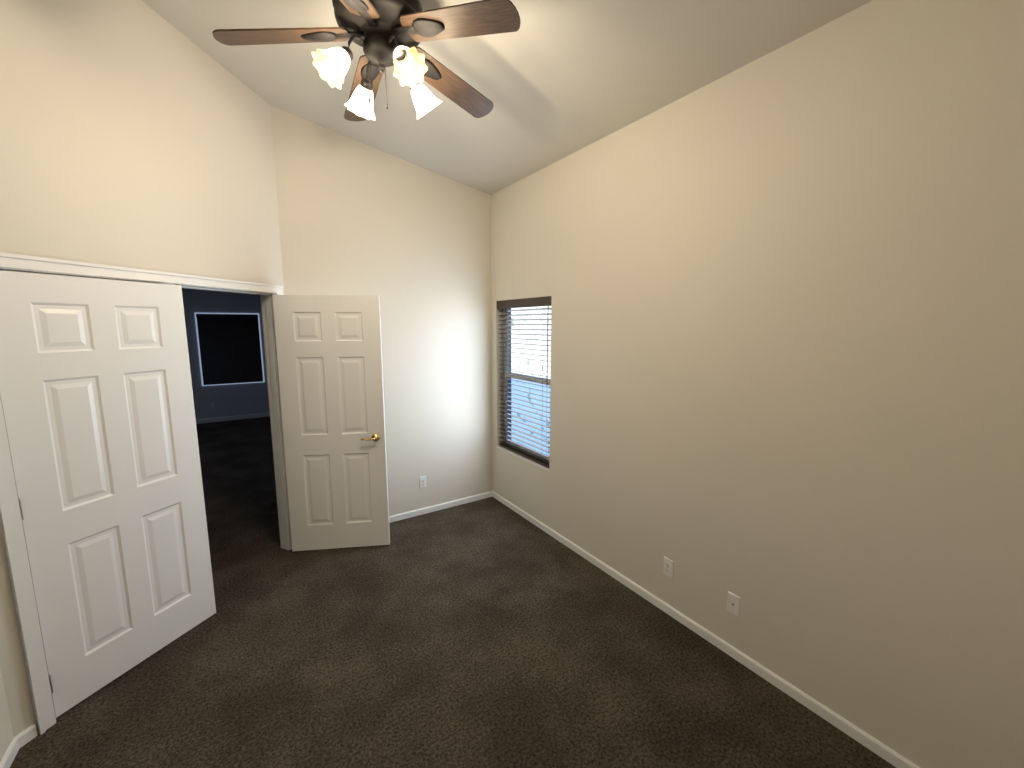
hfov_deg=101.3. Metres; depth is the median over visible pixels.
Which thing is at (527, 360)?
backdrop
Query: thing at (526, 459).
window sill
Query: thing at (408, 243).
wall
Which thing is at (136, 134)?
wall
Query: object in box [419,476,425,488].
electrical outlet
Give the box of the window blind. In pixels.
[497,296,551,467]
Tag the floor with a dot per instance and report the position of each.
(490, 632)
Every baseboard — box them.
[0,491,919,767]
[196,412,269,423]
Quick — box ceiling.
[142,0,871,194]
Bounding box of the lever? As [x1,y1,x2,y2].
[361,433,379,440]
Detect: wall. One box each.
[0,0,283,736]
[0,667,13,761]
[182,288,269,419]
[270,105,492,515]
[491,0,1023,767]
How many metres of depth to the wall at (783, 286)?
1.87 m
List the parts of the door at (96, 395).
door left hinges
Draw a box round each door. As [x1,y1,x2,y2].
[0,270,215,717]
[272,295,389,550]
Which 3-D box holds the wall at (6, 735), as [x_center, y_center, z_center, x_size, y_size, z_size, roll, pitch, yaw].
[-1.351,-0.051,0.238,0.120,3.675,3.218,-5,10,-33]
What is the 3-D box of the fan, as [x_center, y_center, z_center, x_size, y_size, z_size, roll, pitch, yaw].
[-0.597,-1.552,1.905,1.275,0.563,1.243,-5,10,-33]
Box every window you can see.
[195,313,264,385]
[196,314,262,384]
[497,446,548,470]
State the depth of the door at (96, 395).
2.08 m
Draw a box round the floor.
[10,416,895,767]
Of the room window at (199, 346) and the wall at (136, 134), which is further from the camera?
the room window at (199, 346)
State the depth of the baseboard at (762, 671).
2.27 m
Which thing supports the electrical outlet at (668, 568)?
attached to the wall at (783, 286)
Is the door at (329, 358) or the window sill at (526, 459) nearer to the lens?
the door at (329, 358)
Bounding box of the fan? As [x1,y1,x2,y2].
[212,0,520,120]
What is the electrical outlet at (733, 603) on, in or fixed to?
attached to the wall at (783, 286)
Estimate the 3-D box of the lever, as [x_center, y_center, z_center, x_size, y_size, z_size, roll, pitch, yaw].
[-1.126,0.424,3.366,0.137,0.064,0.142,-1,8,-8]
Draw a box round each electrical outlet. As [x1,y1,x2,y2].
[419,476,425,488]
[663,556,673,577]
[727,591,740,616]
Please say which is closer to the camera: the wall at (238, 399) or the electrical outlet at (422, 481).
the electrical outlet at (422, 481)
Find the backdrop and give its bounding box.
[511,306,550,455]
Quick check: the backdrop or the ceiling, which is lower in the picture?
the backdrop
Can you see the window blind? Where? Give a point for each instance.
(518, 448)
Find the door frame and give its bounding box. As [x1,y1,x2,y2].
[0,252,291,734]
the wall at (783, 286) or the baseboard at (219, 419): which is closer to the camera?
the wall at (783, 286)
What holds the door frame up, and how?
attached to the wall at (136, 134)

